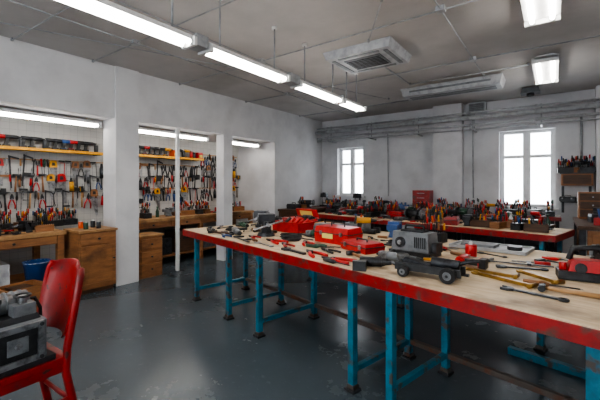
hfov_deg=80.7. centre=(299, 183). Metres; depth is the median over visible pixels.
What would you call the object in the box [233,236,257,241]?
clamp
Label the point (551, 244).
table
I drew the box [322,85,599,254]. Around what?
wall
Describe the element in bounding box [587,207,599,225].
espresso machine
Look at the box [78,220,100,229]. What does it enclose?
tins
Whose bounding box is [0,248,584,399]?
floor
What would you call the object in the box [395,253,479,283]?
jack
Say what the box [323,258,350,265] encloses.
screwdriver
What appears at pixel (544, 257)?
screwdriver
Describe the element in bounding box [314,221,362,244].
toolbox
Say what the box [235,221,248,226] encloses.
grinder
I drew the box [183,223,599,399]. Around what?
work table
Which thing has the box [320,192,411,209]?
tools
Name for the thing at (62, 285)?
chair
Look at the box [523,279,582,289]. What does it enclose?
screwdriver
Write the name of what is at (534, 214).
tools
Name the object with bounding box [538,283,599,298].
hammer
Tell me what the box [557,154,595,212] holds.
tool rack
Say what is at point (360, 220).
cordless drill
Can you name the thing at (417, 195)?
tool chest
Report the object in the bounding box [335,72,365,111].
lamp
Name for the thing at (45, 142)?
shelf
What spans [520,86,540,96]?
sensor box
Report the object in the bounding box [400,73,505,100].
air conditioner
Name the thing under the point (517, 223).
tools
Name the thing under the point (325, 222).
tool case
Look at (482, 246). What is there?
metal tray
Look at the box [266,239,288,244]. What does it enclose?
pliers
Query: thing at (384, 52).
air conditioner
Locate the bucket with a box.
[22,258,50,280]
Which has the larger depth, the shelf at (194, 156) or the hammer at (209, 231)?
the shelf at (194, 156)
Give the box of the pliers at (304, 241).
[302,240,315,245]
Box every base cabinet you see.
[63,225,117,294]
[139,232,163,279]
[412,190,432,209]
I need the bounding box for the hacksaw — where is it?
[534,258,558,264]
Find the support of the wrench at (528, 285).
on the work table at (577, 321)
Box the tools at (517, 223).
[325,199,553,232]
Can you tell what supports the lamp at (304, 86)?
hanging from the ceiling
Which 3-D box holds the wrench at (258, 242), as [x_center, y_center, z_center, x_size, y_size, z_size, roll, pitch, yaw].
[-0.358,0.604,3.546,0.062,0.015,0.330,0,0,-36]
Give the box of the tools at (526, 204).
[437,197,554,216]
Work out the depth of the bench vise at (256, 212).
4.94 m
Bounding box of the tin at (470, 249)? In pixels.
[465,242,476,256]
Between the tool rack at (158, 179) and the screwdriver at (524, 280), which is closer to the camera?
the screwdriver at (524, 280)
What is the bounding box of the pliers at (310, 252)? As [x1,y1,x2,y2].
[306,249,327,257]
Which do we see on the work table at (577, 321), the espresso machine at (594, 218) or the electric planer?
the electric planer
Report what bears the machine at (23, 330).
on the chair
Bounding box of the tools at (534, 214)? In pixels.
[408,201,545,218]
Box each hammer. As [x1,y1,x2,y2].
[208,230,228,234]
[346,250,361,257]
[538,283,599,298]
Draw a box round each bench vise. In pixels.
[246,210,269,227]
[254,213,282,236]
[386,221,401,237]
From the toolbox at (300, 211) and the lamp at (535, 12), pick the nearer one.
the lamp at (535, 12)
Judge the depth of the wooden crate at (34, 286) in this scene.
4.04 m
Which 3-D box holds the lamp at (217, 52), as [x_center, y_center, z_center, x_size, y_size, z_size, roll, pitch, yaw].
[-0.510,-1.442,3.571,0.170,0.574,1.140,0,0,36]
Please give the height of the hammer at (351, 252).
0.039 m
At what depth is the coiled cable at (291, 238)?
3.79 m
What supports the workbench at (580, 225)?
on the floor
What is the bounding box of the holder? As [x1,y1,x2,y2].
[422,211,446,242]
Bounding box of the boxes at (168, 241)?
[162,228,215,254]
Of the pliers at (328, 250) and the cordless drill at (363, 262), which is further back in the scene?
the pliers at (328, 250)
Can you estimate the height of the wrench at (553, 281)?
0.026 m
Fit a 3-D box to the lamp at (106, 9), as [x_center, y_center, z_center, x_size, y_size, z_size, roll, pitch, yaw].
[-1.275,-1.442,2.508,0.170,0.574,1.200,0,0,36]
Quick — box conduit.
[0,0,599,117]
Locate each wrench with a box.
[254,241,273,246]
[281,246,305,254]
[466,267,519,278]
[471,270,537,288]
[477,251,506,257]
[496,264,548,270]
[500,285,569,301]
[516,269,564,283]
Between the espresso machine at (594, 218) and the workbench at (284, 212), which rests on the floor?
the workbench at (284, 212)
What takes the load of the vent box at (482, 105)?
attached to the wall at (441, 163)
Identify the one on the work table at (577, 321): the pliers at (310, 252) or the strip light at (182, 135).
the pliers at (310, 252)
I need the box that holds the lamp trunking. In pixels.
[189,33,344,101]
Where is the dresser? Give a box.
[577,192,599,218]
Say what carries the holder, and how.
on the work table at (577, 321)
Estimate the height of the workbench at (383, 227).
0.920 m
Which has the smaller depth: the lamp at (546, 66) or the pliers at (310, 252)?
the pliers at (310, 252)
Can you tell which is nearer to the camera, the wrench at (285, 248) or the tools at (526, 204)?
the wrench at (285, 248)
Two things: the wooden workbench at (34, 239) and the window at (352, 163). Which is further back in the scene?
the window at (352, 163)
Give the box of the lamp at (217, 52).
[198,0,289,83]
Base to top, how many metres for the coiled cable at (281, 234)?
0.047 m
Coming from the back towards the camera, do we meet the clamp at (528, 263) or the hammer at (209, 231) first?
the hammer at (209, 231)
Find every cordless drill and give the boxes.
[302,215,315,220]
[352,256,394,271]
[357,217,382,232]
[362,227,380,233]
[455,253,487,269]
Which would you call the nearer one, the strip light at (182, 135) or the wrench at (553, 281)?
the wrench at (553, 281)
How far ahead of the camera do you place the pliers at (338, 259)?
2.78 m
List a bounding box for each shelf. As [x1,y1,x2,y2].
[0,134,102,155]
[139,145,203,160]
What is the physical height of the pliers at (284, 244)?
0.023 m
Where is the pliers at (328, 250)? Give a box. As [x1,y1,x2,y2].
[321,247,340,253]
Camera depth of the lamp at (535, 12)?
3.38 m
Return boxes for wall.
[0,36,321,285]
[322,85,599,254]
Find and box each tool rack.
[0,154,102,214]
[139,160,199,209]
[557,154,595,212]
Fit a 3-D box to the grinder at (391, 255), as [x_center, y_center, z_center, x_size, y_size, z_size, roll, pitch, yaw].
[0.793,0.574,2.784,0.398,0.076,0.223,0,0,44]
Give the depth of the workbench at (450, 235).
6.84 m
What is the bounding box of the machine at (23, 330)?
[0,289,55,378]
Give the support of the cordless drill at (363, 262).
on the work table at (577, 321)
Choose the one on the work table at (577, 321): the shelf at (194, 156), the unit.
the unit
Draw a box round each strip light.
[0,107,101,127]
[139,127,174,136]
[180,132,208,140]
[232,139,259,147]
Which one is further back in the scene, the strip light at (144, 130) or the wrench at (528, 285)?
the strip light at (144, 130)
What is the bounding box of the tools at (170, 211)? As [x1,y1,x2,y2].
[139,199,244,218]
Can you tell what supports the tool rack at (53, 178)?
attached to the wall at (286, 166)
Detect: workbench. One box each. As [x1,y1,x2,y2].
[0,227,66,283]
[139,210,253,258]
[278,207,325,221]
[312,205,403,231]
[417,213,560,252]
[573,217,599,255]
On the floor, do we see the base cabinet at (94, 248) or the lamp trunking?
the base cabinet at (94, 248)
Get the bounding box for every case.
[313,220,343,229]
[340,237,385,254]
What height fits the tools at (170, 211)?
0.295 m
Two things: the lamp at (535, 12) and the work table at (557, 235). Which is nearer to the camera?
the lamp at (535, 12)
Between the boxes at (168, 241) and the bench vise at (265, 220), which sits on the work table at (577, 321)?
the bench vise at (265, 220)
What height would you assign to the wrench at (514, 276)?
0.026 m
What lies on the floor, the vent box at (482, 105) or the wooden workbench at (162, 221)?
the wooden workbench at (162, 221)
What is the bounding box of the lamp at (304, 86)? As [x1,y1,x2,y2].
[290,43,343,103]
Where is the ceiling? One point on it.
(485, 27)
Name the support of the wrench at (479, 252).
on the work table at (577, 321)
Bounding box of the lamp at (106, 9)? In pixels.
[56,0,196,49]
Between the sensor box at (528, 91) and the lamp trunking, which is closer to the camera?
the lamp trunking
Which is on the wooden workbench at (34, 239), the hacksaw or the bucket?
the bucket
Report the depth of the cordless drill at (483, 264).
2.57 m
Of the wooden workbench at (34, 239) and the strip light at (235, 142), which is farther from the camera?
the strip light at (235, 142)
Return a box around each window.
[335,147,364,196]
[499,128,558,209]
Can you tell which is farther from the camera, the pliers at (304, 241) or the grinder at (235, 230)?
the grinder at (235, 230)
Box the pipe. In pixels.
[315,98,599,197]
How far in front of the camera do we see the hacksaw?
2.75 m
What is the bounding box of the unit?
[389,224,442,257]
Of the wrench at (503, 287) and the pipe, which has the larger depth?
the pipe
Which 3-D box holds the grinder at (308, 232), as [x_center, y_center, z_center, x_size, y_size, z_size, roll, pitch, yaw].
[0.217,0.579,4.174,0.344,0.066,0.192,0,0,25]
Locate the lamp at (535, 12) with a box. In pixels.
[520,0,560,27]
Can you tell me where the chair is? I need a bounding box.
[0,258,84,399]
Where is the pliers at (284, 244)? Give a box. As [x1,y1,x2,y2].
[282,242,294,246]
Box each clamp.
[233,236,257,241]
[488,258,553,267]
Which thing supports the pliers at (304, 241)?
on the work table at (577, 321)
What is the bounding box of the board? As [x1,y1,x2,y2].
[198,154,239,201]
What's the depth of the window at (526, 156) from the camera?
7.13 m
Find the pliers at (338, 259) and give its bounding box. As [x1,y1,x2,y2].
[321,256,356,264]
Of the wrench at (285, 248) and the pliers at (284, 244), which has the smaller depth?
the wrench at (285, 248)
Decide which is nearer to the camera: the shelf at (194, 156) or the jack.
the jack
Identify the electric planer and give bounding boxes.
[555,245,599,282]
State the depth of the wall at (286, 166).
5.73 m
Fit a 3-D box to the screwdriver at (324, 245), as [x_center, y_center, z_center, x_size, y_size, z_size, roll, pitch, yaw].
[0.268,0.594,3.375,0.288,0.030,0.030,0,0,31]
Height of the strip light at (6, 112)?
0.095 m
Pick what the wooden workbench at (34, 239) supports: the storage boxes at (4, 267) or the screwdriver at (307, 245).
the storage boxes at (4, 267)
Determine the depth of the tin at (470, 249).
2.95 m
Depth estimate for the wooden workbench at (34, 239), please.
4.66 m
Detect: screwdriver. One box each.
[306,244,333,248]
[318,244,341,247]
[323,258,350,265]
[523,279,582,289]
[542,256,567,260]
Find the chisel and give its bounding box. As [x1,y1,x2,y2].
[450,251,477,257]
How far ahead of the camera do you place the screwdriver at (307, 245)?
3.36 m
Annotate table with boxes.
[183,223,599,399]
[317,212,574,252]
[458,219,555,251]
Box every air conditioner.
[323,36,411,73]
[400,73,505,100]
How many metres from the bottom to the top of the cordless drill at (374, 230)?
0.065 m
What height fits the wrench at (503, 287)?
0.015 m
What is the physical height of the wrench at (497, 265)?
0.015 m
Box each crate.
[0,279,42,311]
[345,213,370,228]
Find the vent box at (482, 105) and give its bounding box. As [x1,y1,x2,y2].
[468,101,486,114]
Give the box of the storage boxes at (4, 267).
[0,261,9,285]
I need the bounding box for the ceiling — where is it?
[0,0,599,121]
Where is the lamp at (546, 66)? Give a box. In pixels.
[531,53,558,84]
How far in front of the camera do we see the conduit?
4.37 m
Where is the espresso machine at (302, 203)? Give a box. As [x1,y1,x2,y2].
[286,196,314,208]
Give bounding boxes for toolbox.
[282,208,318,221]
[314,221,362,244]
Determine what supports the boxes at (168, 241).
on the wooden workbench at (162, 221)
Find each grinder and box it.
[229,227,246,234]
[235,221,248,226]
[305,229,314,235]
[375,249,423,261]
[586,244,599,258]
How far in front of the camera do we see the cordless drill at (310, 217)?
4.75 m
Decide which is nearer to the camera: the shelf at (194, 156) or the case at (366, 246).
the case at (366, 246)
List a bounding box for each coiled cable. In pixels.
[280,233,314,237]
[281,236,312,241]
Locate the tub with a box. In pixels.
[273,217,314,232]
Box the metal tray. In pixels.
[449,240,533,255]

